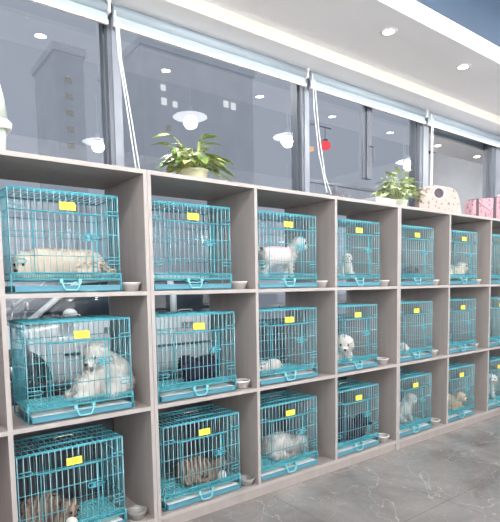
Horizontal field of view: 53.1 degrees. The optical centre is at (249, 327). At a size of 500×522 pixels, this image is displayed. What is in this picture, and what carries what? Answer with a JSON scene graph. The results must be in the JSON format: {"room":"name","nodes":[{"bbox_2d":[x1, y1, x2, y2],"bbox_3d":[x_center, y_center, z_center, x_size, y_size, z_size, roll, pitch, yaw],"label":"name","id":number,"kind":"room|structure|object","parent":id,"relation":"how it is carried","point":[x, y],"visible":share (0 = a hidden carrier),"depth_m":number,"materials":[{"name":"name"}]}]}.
{"room":"pet shop","nodes":[
{"label":"pet shop","id":0,"kind":"room"},
{"bbox_2d":[13,376,345,503],"bbox_3d":[0.839,0.662,4.628,12.800,0.620,0.140,-5,6,-37],"label":"wall","id":1,"kind":"structure","parent":0,"point":[277,410],"depth_m":3.17,"materials":[{"name":"stone"}]},
{"bbox_2d":[101,24,108,163],"bbox_3d":[-1.515,-0.680,2.665,1.608,2.455,0.025,-5,6,-37],"label":"window","id":2,"kind":"structure","parent":1,"relation":"attached to","point":[102,25],"depth_m":3.09,"materials":[{"name":"grey metal"}]},
{"bbox_2d":[98,6,124,166],"bbox_3d":[-0.853,-0.734,3.189,0.085,2.455,0.132,-5,6,-37],"label":"trim","id":3,"kind":"structure","parent":1,"relation":"attached to","point":[113,74],"depth_m":3.08,"materials":[{"name":"grey metal"}]},
{"bbox_2d":[296,85,298,190],"bbox_3d":[-0.203,-0.784,3.662,1.525,2.455,0.025,-5,6,-37],"label":"window","id":4,"kind":"structure","parent":1,"relation":"attached to","point":[297,158],"depth_m":4.06,"materials":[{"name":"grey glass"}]},
{"bbox_2d":[291,79,309,191],"bbox_3d":[0.426,-0.836,4.161,0.085,2.455,0.132,-5,6,-37],"label":"trim","id":5,"kind":"structure","parent":1,"relation":"attached to","point":[303,92],"depth_m":4.06,"materials":[{"name":"grey metal"}]},
{"bbox_2d":[310,105,416,205],"bbox_3d":[1.098,-0.884,4.608,1.528,2.455,0.094,-5,6,-37],"label":"window","id":6,"kind":"structure","parent":1,"relation":"attached to","point":[366,141],"depth_m":4.54,"materials":[{"name":"grey metal"}]},
{"bbox_2d":[308,71,433,185],"bbox_3d":[1.137,-1.721,4.503,1.614,0.780,0.115,-5,6,-37],"label":"roller blind","id":7,"kind":"object","parent":6,"relation":"attached to","point":[324,84],"visible":0.95,"depth_m":4.42,"materials":[{"name":"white fabric"}]},
{"bbox_2d":[409,119,428,206],"bbox_3d":[1.734,-0.939,5.155,0.150,2.455,0.132,-5,6,-37],"label":"trim","id":8,"kind":"structure","parent":1,"relation":"attached to","point":[422,141],"depth_m":5.04,"materials":[{"name":"grey metal"}]},
{"bbox_2d":[428,126,488,213],"bbox_3d":[2.314,-0.984,5.575,1.285,2.455,0.025,-5,6,-37],"label":"window","id":9,"kind":"structure","parent":1,"relation":"attached to","point":[460,163],"depth_m":5.55,"materials":[{"name":"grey glass"}]},
{"bbox_2d":[425,111,499,147],"bbox_3d":[2.418,-2.143,5.476,1.637,0.141,0.081,-5,6,-37],"label":"roller blind","id":10,"kind":"object","parent":9,"relation":"attached to","point":[440,122],"visible":0.86,"depth_m":5.35,"materials":[{"name":"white fabric"}]},
{"bbox_2d":[488,145,499,197],"bbox_3d":[2.902,-1.032,6.042,0.220,2.455,0.132,-5,6,-37],"label":"trim","id":11,"kind":"structure","parent":1,"relation":"attached to","point":[494,152],"depth_m":5.89,"materials":[{"name":"grey metal"}]},
{"bbox_2d":[106,0,499,135],"bbox_3d":[0.856,-2.535,4.271,12.800,0.900,0.430,-5,6,-37],"label":"wall","id":12,"kind":"structure","parent":0,"point":[159,9],"depth_m":3.71,"materials":[{"name":"paint"}]},
{"bbox_2d":[28,0,139,168],"bbox_3d":[-1.414,-1.394,2.574,1.759,1.030,0.115,-5,6,-37],"label":"roller blind","id":13,"kind":"object","parent":12,"relation":"hanging from","point":[98,11],"visible":0.97,"depth_m":2.94,"materials":[{"name":"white fabric"}]},
{"bbox_2d":[111,3,331,193],"bbox_3d":[-0.073,-1.495,3.593,1.853,1.042,0.115,-5,6,-37],"label":"roller blind","id":14,"kind":"object","parent":12,"relation":"attached to","point":[132,21],"visible":0.93,"depth_m":3.41,"materials":[{"name":"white fabric"}]},
{"bbox_2d":[162,0,499,124],"bbox_3d":[0.997,-2.117,4.130,12.800,0.085,0.012,-5,6,-37],"label":"trim","id":15,"kind":"structure","parent":12,"relation":"attached to","point":[201,7],"depth_m":3.76,"materials":[{"name":"beige paint"}]},
{"bbox_2d":[185,415,499,521],"bbox_3d":[2.920,1.212,1.946,13.000,0.100,7.040,-5,6,-37],"label":"floor","id":16,"kind":"structure","parent":0,"point":[452,476],"depth_m":3.32,"materials":[{"name":"grey tile"}]},
{"bbox_2d":[0,149,157,521],"bbox_3d":[-1.565,0.207,2.289,2.186,1.992,0.540,-5,6,-37],"label":"shelving unit","id":17,"kind":"object","parent":16,"relation":"on","point":[136,425],"visible":0.81,"depth_m":2.74,"materials":[{"name":"grey laminate"}]},
{"bbox_2d":[0,86,11,149],"bbox_3d":[-1.288,-0.981,2.329,0.294,0.360,0.235,-5,6,-37],"label":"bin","id":18,"kind":"object","parent":17,"relation":"on","point":[5,124],"visible":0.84,"depth_m":2.32,"materials":[{"name":"white plastic"}]},
{"bbox_2d":[0,185,121,293],"bbox_3d":[-0.980,-0.443,2.570,0.543,0.520,0.332,-5,6,-37],"label":"cage","id":19,"kind":"object","parent":17,"relation":"on","point":[63,205],"visible":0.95,"depth_m":2.50,"materials":[{"name":"blue metal"}]},
{"bbox_2d":[5,279,120,291],"bbox_3d":[-0.970,-0.221,2.579,0.517,0.060,0.311,-5,6,-37],"label":"tray","id":20,"kind":"object","parent":19,"relation":"on","point":[52,288],"depth_m":2.47,"materials":[{"name":"blue plastic"}]},
{"bbox_2d":[11,246,117,278],"bbox_3d":[-0.953,-0.332,2.575,0.543,0.166,0.225,-6,7,-44],"label":"dog","id":21,"kind":"object","parent":19,"relation":"in","point":[65,261],"visible":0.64,"depth_m":2.50},
{"bbox_2d":[13,424,126,521],"bbox_3d":[-0.978,0.824,2.661,0.543,0.520,0.332,-5,6,-37],"label":"cage","id":22,"kind":"object","parent":17,"relation":"on","point":[97,510],"visible":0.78,"depth_m":2.68,"materials":[{"name":"teal metal"}]},
{"bbox_2d":[17,492,80,521],"bbox_3d":[-1.047,0.942,2.592,0.341,0.161,0.232,-2,5,-12],"label":"cat","id":23,"kind":"object","parent":22,"relation":"in","point":[71,513],"visible":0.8,"depth_m":2.54},
{"bbox_2d":[78,502,125,521],"bbox_3d":[-0.967,1.046,2.670,0.517,0.060,0.311,-5,6,-37],"label":"tray","id":24,"kind":"object","parent":22,"relation":"on","point":[114,516],"depth_m":2.74,"materials":[{"name":"blue plastic"}]},
{"bbox_2d":[9,314,133,424],"bbox_3d":[-0.935,0.185,2.648,0.543,0.520,0.332,-5,6,-37],"label":"cage","id":25,"kind":"object","parent":17,"relation":"on","point":[37,410],"visible":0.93,"depth_m":2.56,"materials":[{"name":"teal metal"}]},
{"bbox_2d":[18,398,132,423],"bbox_3d":[-0.925,0.406,2.658,0.517,0.060,0.311,-5,6,-37],"label":"tray","id":26,"kind":"object","parent":25,"relation":"on","point":[62,410],"depth_m":2.55,"materials":[{"name":"blue plastic"}]},
{"bbox_2d":[63,341,135,401],"bbox_3d":[-0.821,0.218,2.735,0.319,0.300,0.422,3,6,41],"label":"dog","id":27,"kind":"object","parent":25,"relation":"in","point":[125,366],"visible":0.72,"depth_m":2.65},
{"bbox_2d":[119,282,140,291],"bbox_3d":[-0.653,-0.224,2.723,0.118,0.049,0.118,-5,6,-37],"label":"bowl","id":28,"kind":"object","parent":17,"relation":"on","point":[126,286],"visible":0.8,"depth_m":2.68,"materials":[{"name":"ceramic"}]},
{"bbox_2d":[126,505,147,520],"bbox_3d":[-0.636,1.043,2.813,0.118,0.049,0.118,-5,6,-37],"label":"bowl","id":29,"kind":"object","parent":17,"relation":"on","point":[136,516],"visible":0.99,"depth_m":2.79,"materials":[{"name":"white ceramic"}]},
{"bbox_2d":[147,170,399,521],"bbox_3d":[0.173,0.069,3.610,2.186,1.992,0.540,-5,6,-37],"label":"shelving unit","id":30,"kind":"object","parent":16,"relation":"on","point":[242,199],"visible":0.6,"depth_m":3.59,"materials":[{"name":"grey laminate"}]},
{"bbox_2d":[151,200,231,290],"bbox_3d":[-0.414,-0.487,2.999,0.543,0.520,0.332,-5,6,-37],"label":"cage","id":31,"kind":"object","parent":30,"relation":"on","point":[191,216],"visible":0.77,"depth_m":2.96,"materials":[{"name":"teal metal"}]},
{"bbox_2d":[154,278,231,288],"bbox_3d":[-0.404,-0.266,3.009,0.517,0.060,0.311,-5,6,-37],"label":"tray","id":32,"kind":"object","parent":31,"relation":"on","point":[229,285],"depth_m":2.90,"materials":[{"name":"blue plastic"}]},
{"bbox_2d":[152,133,235,181],"bbox_3d":[-0.330,-1.029,3.035,0.462,0.307,0.444,0,5,7],"label":"pothos","id":33,"kind":"object","parent":30,"relation":"on","point":[196,167],"visible":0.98,"depth_m":3.01,"materials":[{"name":"plant"}]},
{"bbox_2d":[180,167,207,177],"bbox_3d":[-0.341,-0.919,3.059,0.172,0.085,0.172,-5,6,-37],"label":"pot","id":34,"kind":"object","parent":30,"relation":"on","point":[202,172],"depth_m":2.99,"materials":[{"name":"white ceramic"}]},
{"bbox_2d":[155,308,236,402],"bbox_3d":[-0.388,0.141,3.064,0.543,0.520,0.332,-5,6,-37],"label":"cage","id":35,"kind":"object","parent":30,"relation":"on","point":[173,389],"visible":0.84,"depth_m":3.01,"materials":[{"name":"teal metal"}]},
{"bbox_2d":[159,382,235,401],"bbox_3d":[-0.378,0.363,3.074,0.517,0.060,0.311,-5,6,-37],"label":"tray","id":36,"kind":"object","parent":35,"relation":"on","point":[182,391],"depth_m":2.96,"materials":[{"name":"blue plastic"}]},
{"bbox_2d":[177,354,220,381],"bbox_3d":[-0.308,0.239,3.122,0.227,0.176,0.355,1,5,23],"label":"dog","id":37,"kind":"object","parent":35,"relation":"in","point":[194,376],"visible":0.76,"depth_m":3.04},
{"bbox_2d":[158,404,240,511],"bbox_3d":[-0.361,0.775,3.129,0.543,0.520,0.332,-5,6,-37],"label":"cage","id":38,"kind":"object","parent":30,"relation":"on","point":[174,494],"visible":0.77,"depth_m":3.06,"materials":[{"name":"teal metal"}]},
{"bbox_2d":[173,454,227,487],"bbox_3d":[-0.319,0.885,3.171,0.346,0.156,0.234,-3,5,-22],"label":"cat","id":39,"kind":"object","parent":38,"relation":"in","point":[213,474],"visible":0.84,"depth_m":3.12},
{"bbox_2d":[161,479,240,509],"bbox_3d":[-0.351,0.997,3.139,0.517,0.060,0.311,-5,6,-37],"label":"tray","id":40,"kind":"object","parent":38,"relation":"on","point":[204,492],"depth_m":3.03,"materials":[{"name":"blue plastic"}]},
{"bbox_2d":[229,281,246,288],"bbox_3d":[-0.075,-0.270,3.163,0.118,0.049,0.118,-5,6,-37],"label":"bowl","id":41,"kind":"object","parent":30,"relation":"on","point":[237,284],"visible":0.83,"depth_m":3.12,"materials":[{"name":"ceramic"}]},
{"bbox_2d":[232,378,249,388],"bbox_3d":[-0.057,0.360,3.221,0.118,0.049,0.118,-5,6,-37],"label":"bowl","id":42,"kind":"object","parent":30,"relation":"on","point":[242,383],"visible":0.83,"depth_m":3.18,"materials":[{"name":"ceramic"}]},
{"bbox_2d":[238,474,254,486],"bbox_3d":[-0.026,0.996,3.264,0.118,0.049,0.118,-5,6,-37],"label":"bowl","id":43,"kind":"object","parent":30,"relation":"on","point":[248,482],"visible":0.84,"depth_m":3.23,"materials":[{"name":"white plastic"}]},
{"bbox_2d":[257,210,316,288],"bbox_3d":[0.167,-0.533,3.441,0.543,0.520,0.332,-5,6,-37],"label":"cage","id":44,"kind":"object","parent":30,"relation":"on","point":[280,276],"visible":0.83,"depth_m":3.38,"materials":[{"name":"teal metal"}]},
{"bbox_2d":[258,236,308,277],"bbox_3d":[0.211,-0.490,3.447,0.428,0.294,0.157,-3,5,-22],"label":"dog","id":45,"kind":"object","parent":44,"relation":"in","point":[287,265],"visible":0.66,"depth_m":3.41},
{"bbox_2d":[258,278,316,287],"bbox_3d":[0.177,-0.312,3.451,0.517,0.060,0.311,-5,6,-37],"label":"tray","id":46,"kind":"object","parent":44,"relation":"on","point":[268,285],"depth_m":3.35,"materials":[{"name":"blue plastic"}]},
{"bbox_2d":[259,304,317,385],"bbox_3d":[0.177,0.096,3.493,0.543,0.520,0.332,-5,6,-37],"label":"cage","id":47,"kind":"object","parent":30,"relation":"on","point":[289,371],"visible":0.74,"depth_m":3.44,"materials":[{"name":"teal metal"}]},
{"bbox_2d":[259,358,281,373],"bbox_3d":[0.115,0.253,3.391,0.170,0.092,0.264,2,6,30],"label":"dog","id":48,"kind":"object","parent":47,"relation":"in","point":[276,363],"visible":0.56,"depth_m":3.34},
{"bbox_2d":[260,370,317,384],"bbox_3d":[0.187,0.318,3.503,0.517,0.060,0.311,-5,6,-37],"label":"tray","id":49,"kind":"object","parent":47,"relation":"on","point":[279,376],"depth_m":3.39,"materials":[{"name":"blue plastic"}]},
{"bbox_2d":[260,390,317,480],"bbox_3d":[0.187,0.732,3.546,0.543,0.520,0.332,-5,6,-37],"label":"cage","id":50,"kind":"object","parent":30,"relation":"on","point":[270,468],"visible":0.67,"depth_m":3.49,"materials":[{"name":"teal metal"}]},
{"bbox_2d":[261,431,308,460],"bbox_3d":[0.238,0.831,3.617,0.365,0.174,0.243,-4,6,-33],"label":"dog","id":51,"kind":"object","parent":50,"relation":"in","point":[293,440],"visible":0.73,"depth_m":3.56},
{"bbox_2d":[261,457,317,480],"bbox_3d":[0.198,0.954,3.556,0.517,0.060,0.311,-5,6,-37],"label":"tray","id":52,"kind":"object","parent":50,"relation":"on","point":[288,466],"depth_m":3.45,"materials":[{"name":"blue plastic"}]},
{"bbox_2d":[312,281,327,287],"bbox_3d":[0.502,-0.315,3.602,0.118,0.049,0.118,-5,6,-37],"label":"bowl","id":53,"kind":"object","parent":30,"relation":"on","point":[320,284],"visible":0.87,"depth_m":3.56,"materials":[{"name":"ceramic"}]},
{"bbox_2d":[326,184,350,197],"bbox_3d":[0.704,-1.064,4.012,0.260,0.182,0.180,-5,6,-37],"label":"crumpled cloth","id":54,"kind":"object","parent":30,"relation":"on","point":[335,192],"visible":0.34,"depth_m":3.96,"materials":[{"name":"grey fabric"}]},
{"bbox_2d":[337,301,377,372],"bbox_3d":[0.729,0.053,3.913,0.489,0.520,0.332,-5,6,-37],"label":"cage","id":55,"kind":"object","parent":30,"relation":"on","point":[358,362],"visible":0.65,"depth_m":3.86,"materials":[{"name":"teal metal"}]},
{"bbox_2d":[338,334,354,361],"bbox_3d":[0.681,0.152,3.801,0.259,0.204,0.257,-3,5,-27],"label":"dog","id":56,"kind":"object","parent":55,"relation":"in","point":[346,343],"visible":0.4,"depth_m":3.72},
{"bbox_2d":[337,360,377,371],"bbox_3d":[0.740,0.274,3.923,0.465,0.060,0.311,-5,6,-37],"label":"tray","id":57,"kind":"object","parent":55,"relation":"on","point":[342,366],"depth_m":3.81,"materials":[{"name":"blue plastic"}]},
{"bbox_2d":[337,379,378,456],"bbox_3d":[0.748,0.687,3.972,0.510,0.520,0.332,-5,6,-37],"label":"cage","id":58,"kind":"object","parent":30,"relation":"on","point":[357,444],"visible":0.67,"depth_m":3.92,"materials":[{"name":"teal metal"}]},
{"bbox_2d":[337,412,372,441],"bbox_3d":[0.764,0.774,3.991,0.393,0.208,0.257,-2,5,-17],"label":"dog","id":59,"kind":"object","parent":58,"relation":"in","point":[363,419],"visible":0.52,"depth_m":3.94},
{"bbox_2d":[338,439,378,456],"bbox_3d":[0.758,0.909,3.982,0.486,0.060,0.311,-5,6,-37],"label":"tray","id":60,"kind":"object","parent":58,"relation":"on","point":[358,444],"depth_m":3.87,"materials":[{"name":"blue plastic"}]},
{"bbox_2d":[337,218,379,286],"bbox_3d":[0.728,-0.578,3.867,0.510,0.520,0.332,-5,6,-37],"label":"cage","id":61,"kind":"object","parent":30,"relation":"on","point":[349,223],"visible":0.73,"depth_m":3.81,"materials":[{"name":"teal metal"}]},
{"bbox_2d":[338,253,353,277],"bbox_3d":[0.752,-0.481,3.870,0.170,0.191,0.165,-4,6,-35],"label":"dog","id":62,"kind":"object","parent":61,"relation":"in","point":[346,254],"visible":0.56,"depth_m":3.81},
{"bbox_2d":[337,278,379,285],"bbox_3d":[0.738,-0.356,3.877,0.486,0.060,0.311,-5,6,-37],"label":"tray","id":63,"kind":"object","parent":61,"relation":"on","point":[349,283],"depth_m":3.77,"materials":[{"name":"blue plastic"}]},
{"bbox_2d":[375,357,388,364],"bbox_3d":[1.074,0.270,4.080,0.118,0.049,0.118,-5,6,-37],"label":"bowl","id":64,"kind":"object","parent":30,"relation":"on","point":[381,360],"visible":0.84,"depth_m":4.04,"materials":[{"name":"ceramic"}]},
{"bbox_2d":[375,433,389,441],"bbox_3d":[1.090,0.906,4.125,0.118,0.049,0.118,-5,6,-37],"label":"bowl","id":65,"kind":"object","parent":30,"relation":"on","point":[383,437],"visible":0.76,"depth_m":4.09,"materials":[{"name":"ceramic"}]},
{"bbox_2d":[375,280,389,285],"bbox_3d":[1.063,-0.360,4.028,0.118,0.049,0.118,-5,6,-37],"label":"bowl","id":66,"kind":"object","parent":30,"relation":"on","point":[382,282],"visible":0.66,"depth_m":3.98,"materials":[{"name":"ceramic"}]},
{"bbox_2d":[398,205,499,448],"bbox_3d":[1.912,-0.069,4.931,2.186,1.992,0.540,-5,6,-37],"label":"shelving unit","id":67,"kind":"object","parent":16,"relation":"on","point":[442,223],"visible":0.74,"depth_m":4.76,"materials":[{"name":"grey laminate"}]},
{"bbox_2d":[362,197,395,203],"bbox_3d":[1.089,-1.040,4.220,0.268,0.088,0.148,-5,6,-37],"label":"cardboard box","id":68,"kind":"object","parent":67,"relation":"on","point":[376,199],"visible":0.39,"depth_m":4.14,"materials":[{"name":"white cardboard"}]},
{"bbox_2d":[371,167,426,205],"bbox_3d":[1.324,-1.208,4.405,0.487,0.384,0.543,1,5,18],"label":"potted plant","id":69,"kind":"object","parent":67,"relation":"on","point":[391,191],"visible":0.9,"depth_m":4.34,"materials":[{"name":"green plant"}]},
{"bbox_2d":[399,369,431,436],"bbox_3d":[1.332,0.641,4.416,0.510,0.520,0.332,-5,6,-37],"label":"cage","id":70,"kind":"object","parent":67,"relation":"on","point":[419,424],"visible":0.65,"depth_m":4.35,"materials":[{"name":"teal metal"}]},
{"bbox_2d":[400,393,417,423],"bbox_3d":[1.341,0.702,4.449,0.235,0.258,0.241,-4,6,-34],"label":"dog","id":71,"kind":"object","parent":70,"relation":"in","point":[407,406],"visible":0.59,"depth_m":4.39},
{"bbox_2d":[399,423,431,436],"bbox_3d":[1.343,0.863,4.426,0.486,0.060,0.311,-5,6,-37],"label":"tray","id":72,"kind":"object","parent":70,"relation":"on","point":[410,428],"depth_m":4.31,"materials":[{"name":"blue plastic"}]},
{"bbox_2d":[400,299,432,361],"bbox_3d":[1.322,0.006,4.363,0.510,0.520,0.332,-5,6,-37],"label":"cage","id":73,"kind":"object","parent":67,"relation":"on","point":[413,353],"visible":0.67,"depth_m":4.30,"materials":[{"name":"teal metal"}]},
{"bbox_2d":[400,342,408,352],"bbox_3d":[1.230,0.164,4.260,0.251,0.088,0.161,1,5,23],"label":"dog","id":74,"kind":"object","parent":73,"relation":"in","point":[402,343],"visible":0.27,"depth_m":4.20},
{"bbox_2d":[400,351,432,361],"bbox_3d":[1.332,0.227,4.373,0.486,0.060,0.311,-5,6,-37],"label":"tray","id":75,"kind":"object","parent":73,"relation":"on","point":[411,355],"depth_m":4.27,"materials":[{"name":"blue plastic"}]},
{"bbox_2d":[401,225,433,285],"bbox_3d":[1.312,-0.624,4.311,0.510,0.520,0.332,-5,6,-37],"label":"cage","id":76,"kind":"object","parent":67,"relation":"on","point":[406,228],"visible":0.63,"depth_m":4.23,"materials":[{"name":"teal metal"}]},
{"bbox_2d":[402,266,417,276],"bbox_3d":[1.310,-0.485,4.308,0.279,0.105,0.172,-2,5,-17],"label":"cat","id":77,"kind":"object","parent":76,"relation":"in","point":[416,269],"visible":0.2,"depth_m":4.29},
{"bbox_2d":[401,278,433,284],"bbox_3d":[1.322,-0.403,4.321,0.486,0.060,0.311,-5,6,-37],"label":"tray","id":78,"kind":"object","parent":76,"relation":"on","point":[416,282],"depth_m":4.21,"materials":[{"name":"blue plastic"}]},
{"bbox_2d":[425,349,437,355],"bbox_3d":[1.649,0.222,4.542,0.118,0.049,0.118,-5,6,-37],"label":"bowl","id":79,"kind":"object","parent":67,"relation":"on","point":[434,351],"visible":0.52,"depth_m":4.50,"materials":[{"name":"ceramic"}]},
{"bbox_2d":[426,280,438,284],"bbox_3d":[1.639,-0.407,4.490,0.118,0.049,0.118,-5,6,-37],"label":"bowl","id":80,"kind":"object","parent":67,"relation":"on","point":[435,282],"visible":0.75,"depth_m":4.44,"materials":[{"name":"ceramic"}]},
{"bbox_2d":[428,418,439,425],"bbox_3d":[1.678,0.859,4.571,0.118,0.049,0.118,-5,6,-37],"label":"bowl","id":81,"kind":"object","parent":67,"relation":"on","point":[434,421],"visible":0.74,"depth_m":4.53,"materials":[{"name":"ceramic"}]},
{"bbox_2d":[414,185,461,213],"bbox_3d":[1.726,-1.166,4.579,0.489,0.259,0.073,-3,5,-20],"label":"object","id":82,"kind":"object","parent":67,"relation":"on","point":[441,198],"visible":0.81,"depth_m":4.55,"materials":[{"name":"white fabric"}]},
{"bbox_2d":[448,362,474,421],"bbox_3d":[1.913,0.595,4.857,0.510,0.520,0.332,-5,6,-37],"label":"cage","id":83,"kind":"object","parent":67,"relation":"on","point":[463,411],"visible":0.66,"depth_m":4.79,"materials":[{"name":"teal metal"}]},
{"bbox_2d":[448,391,467,409],"bbox_3d":[1.912,0.700,4.863,0.355,0.172,0.237,-2,5,-7],"label":"dog","id":84,"kind":"object","parent":83,"relation":"in","point":[456,403],"visible":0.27,"depth_m":4.80},
{"bbox_2d":[448,410,473,421],"bbox_3d":[1.923,0.817,4.867,0.486,0.060,0.311,-5,6,-37],"label":"tray","id":85,"kind":"object","parent":83,"relation":"on","point":[456,414],"depth_m":4.74,"materials":[{"name":"blue plastic"}]},
{"bbox_2d":[449,297,475,353],"bbox_3d":[1.903,-0.041,4.805,0.510,0.520,0.332,-5,6,-37],"label":"cage","id":86,"kind":"object","parent":67,"relation":"on","point":[454,346],"visible":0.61,"depth_m":4.75,"materials":[{"name":"teal metal"}]},
{"bbox_2d":[449,344,475,352],"bbox_3d":[1.913,0.181,4.814,0.486,0.060,0.311,-5,6,-37],"label":"tray","id":87,"kind":"object","parent":86,"relation":"on","point":[453,348],"depth_m":4.71,"materials":[{"name":"blue plastic"}]},
{"bbox_2d":[450,230,476,284],"bbox_3d":[1.893,-0.670,4.752,0.510,0.520,0.332,-5,6,-37],"label":"cage","id":88,"kind":"object","parent":67,"relation":"on","point":[456,233],"visible":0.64,"depth_m":4.69,"materials":[{"name":"teal metal"}]},
{"bbox_2d":[450,262,468,276],"bbox_3d":[1.918,-0.554,4.762,0.365,0.150,0.232,-3,5,-27],"label":"dog","id":89,"kind":"object","parent":88,"relation":"in","point":[454,267],"visible":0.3,"depth_m":4.75},
{"bbox_2d":[450,277,476,283],"bbox_3d":[1.903,-0.449,4.762,0.486,0.060,0.311,-5,6,-37],"label":"tray","id":90,"kind":"object","parent":88,"relation":"on","point":[459,278],"depth_m":4.66,"materials":[{"name":"blue plastic"}]},
{"bbox_2d":[464,194,499,218],"bbox_3d":[2.312,-1.205,4.930,0.539,0.258,0.108,-4,6,-35],"label":"carrier","id":91,"kind":"object","parent":67,"relation":"on","point":[484,207],"visible":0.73,"depth_m":4.87,"materials":[{"name":"pink fabric"}]},
{"bbox_2d":[488,355,499,408],"bbox_3d":[2.487,0.549,5.293,0.510,0.520,0.332,-5,6,-37],"label":"cage","id":92,"kind":"object","parent":67,"relation":"on","point":[492,403],"visible":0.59,"depth_m":5.16,"materials":[{"name":"teal metal"}]},
{"bbox_2d":[488,374,497,399],"bbox_3d":[2.463,0.600,5.243,0.271,0.292,0.260,3,6,38],"label":"dog","id":93,"kind":"object","parent":92,"relation":"in","point":[492,378],"visible":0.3,"depth_m":5.13},
{"bbox_2d":[488,399,499,408],"bbox_3d":[2.497,0.771,5.303,0.486,0.060,0.311,-5,6,-37],"label":"tray","id":94,"kind":"object","parent":92,"relation":"on","point":[492,403],"depth_m":5.15,"materials":[{"name":"blue plastic"}]},
{"bbox_2d":[489,297,499,346],"bbox_3d":[2.477,-0.086,5.241,0.510,0.520,0.332,-5,6,-37],"label":"cage","id":95,"kind":"object","parent":67,"relation":"on","point":[493,340],"visible":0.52,"depth_m":5.09,"materials":[{"name":"teal metal"}]},
{"bbox_2d":[489,339,499,346],"bbox_3d":[2.487,0.136,5.250,0.486,0.060,0.311,-5,6,-37],"label":"tray","id":96,"kind":"object","parent":95,"relation":"on","point":[492,342],"depth_m":5.11,"materials":[{"name":"blue plastic"}]},
{"bbox_2d":[491,234,499,283],"bbox_3d":[2.466,-0.716,5.188,0.510,0.520,0.332,-5,6,-37],"label":"cage","id":97,"kind":"object","parent":67,"relation":"on","point":[494,236],"visible":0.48,"depth_m":5.02,"materials":[{"name":"teal metal"}]},
{"bbox_2d":[204,0,499,115],"bbox_3d":[1.181,-2.590,3.838,12.800,0.900,0.645,-5,6,-37],"label":"ceiling","id":98,"kind":"structure","parent":0,"point":[418,54],"depth_m":3.71,"materials":[{"name":"paint"}]},
{"bbox_2d":[380,27,397,35],"bbox_3d":[0.988,-2.109,3.563,0.122,0.007,0.122,-5,6,-37],"label":"recessed light","id":99,"kind":"object","parent":98,"relation":"in","point":[389,31],"visible":1,"depth_m":3.55,"materials":[{"name":"white plastic"}]},
{"bbox_2d":[455,63,470,69],"bbox_3d":[1.775,-2.171,4.161,0.122,0.007,0.122,-5,6,-37],"label":"recessed light","id":100,"kind":"object","parent":98,"relation":"in","point":[461,66],"visible":1,"depth_m":4.15,"materials":[{"name":"white plastic"}]},
{"bbox_2d":[416,0,499,46],"bbox_3d":[1.378,-2.679,3.569,12.800,0.865,0.010,-5,6,-37],"label":"wall","id":101,"kind":"structure","parent":0,"point":[480,17],"depth_m":3.86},
{"bbox_2d":[375,0,499,64],"bbox_3d":[1.387,-2.186,3.610,12.800,0.125,0.012,-5,6,-37],"label":"trim","id":102,"kind":"structure","parent":101,"relation":"attached to","point":[414,10],"depth_m":3.62,"materials":[{"name":"white paint"}]},
{"label":"outside","id":103,"kind":"structure","parent":0,"visible":0},
{"bbox_2d":[42,314,344,397],"bbox_3d":[-10.061,-1.666,39.926,90.000,0.180,69.260,-5,6,-37],"label":"ground","id":104,"kind":"structure","parent":103,"point":[279,329],"depth_m":12.56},
{"bbox_2d":[7,301,62,405],"bbox_3d":[-2.471,0.414,4.486,1.590,1.284,0.661,-5,6,-37],"label":"motor scooter","id":105,"kind":"object","parent":104,"relation":"on","point":[12,304],"visible":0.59,"depth_m":4.74,"materials":[{"name":"black metal"}]},
{"bbox_2d":[9,301,14,322],"bbox_3d":[-2.320,-0.141,4.886,0.053,0.247,0.144,-3,5,-21],"label":"mirror","id":106,"kind":"object","parent":105,"relation":"attached to","point":[12,305],"depth_m":4.86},
{"bbox_2d":[21,302,28,325],"bbox_3d":[-2.009,-0.113,4.479,0.144,0.247,0.053,3,6,36],"label":"mirror","id":107,"kind":"object","parent":105,"relation":"attached to","point":[25,306],"depth_m":4.44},
{"bbox_2d":[6,272,210,398],"bbox_3d":[-2.092,0.039,7.029,4.400,1.600,1.924,-5,6,-37],"label":"car","id":108,"kind":"object","parent":104,"relation":"on","point":[84,306],"visible":0.3,"depth_m":6.20,"materials":[{"name":"white paint"}]},
{"bbox_2d":[63,309,77,316],"bbox_3d":[-2.130,-0.155,5.909,0.182,0.150,0.216,-5,6,-37],"label":"mirror","id":109,"kind":"object","parent":108,"relation":"attached to","point":[65,311],"depth_m":5.83,"materials":[{"name":"white paint"}]},
{"bbox_2d":[309,123,330,151],"bbox_3d":[1.055,-1.171,7.704,0.570,3.798,0.120,-5,6,-37],"label":"lamp","id":110,"kind":"object","parent":104,"relation":"on","point":[311,148],"visible":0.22,"depth_m":7.45,"materials":[{"name":"metal"}]},
{"bbox_2d":[319,139,330,150],"bbox_3d":[1.151,-2.891,7.656,0.210,0.333,0.146,-5,6,-37],"label":"lantern","id":111,"kind":"object","parent":110,"relation":"hanging from","point":[325,145],"visible":0.93,"depth_m":7.61,"materials":[{"name":"red paper"}]},
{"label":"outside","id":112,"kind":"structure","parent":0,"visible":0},
{"bbox_2d":[6,293,345,318],"bbox_3d":[-14.086,-2.134,45.175,90.000,0.015,56.000,-5,6,-37],"label":"ground square","id":113,"kind":"structure","parent":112,"point":[265,300],"depth_m":44.44,"materials":[{"name":"grey"}]},
{"bbox_2d":[31,41,90,250],"bbox_3d":[-16.414,-12.572,43.919,2.700,21.100,6.400,-5,6,-37],"label":"apartment building","id":114,"kind":"structure","parent":113,"relation":"on","point":[58,73],"depth_m":41.48,"materials":[{"name":"concrete"}]},
{"bbox_2d":[97,36,254,275],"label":"window","id":115,"kind":"structure","parent":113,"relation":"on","point":[183,94],"depth_m":47.70,"materials":[{"name":"glass"}]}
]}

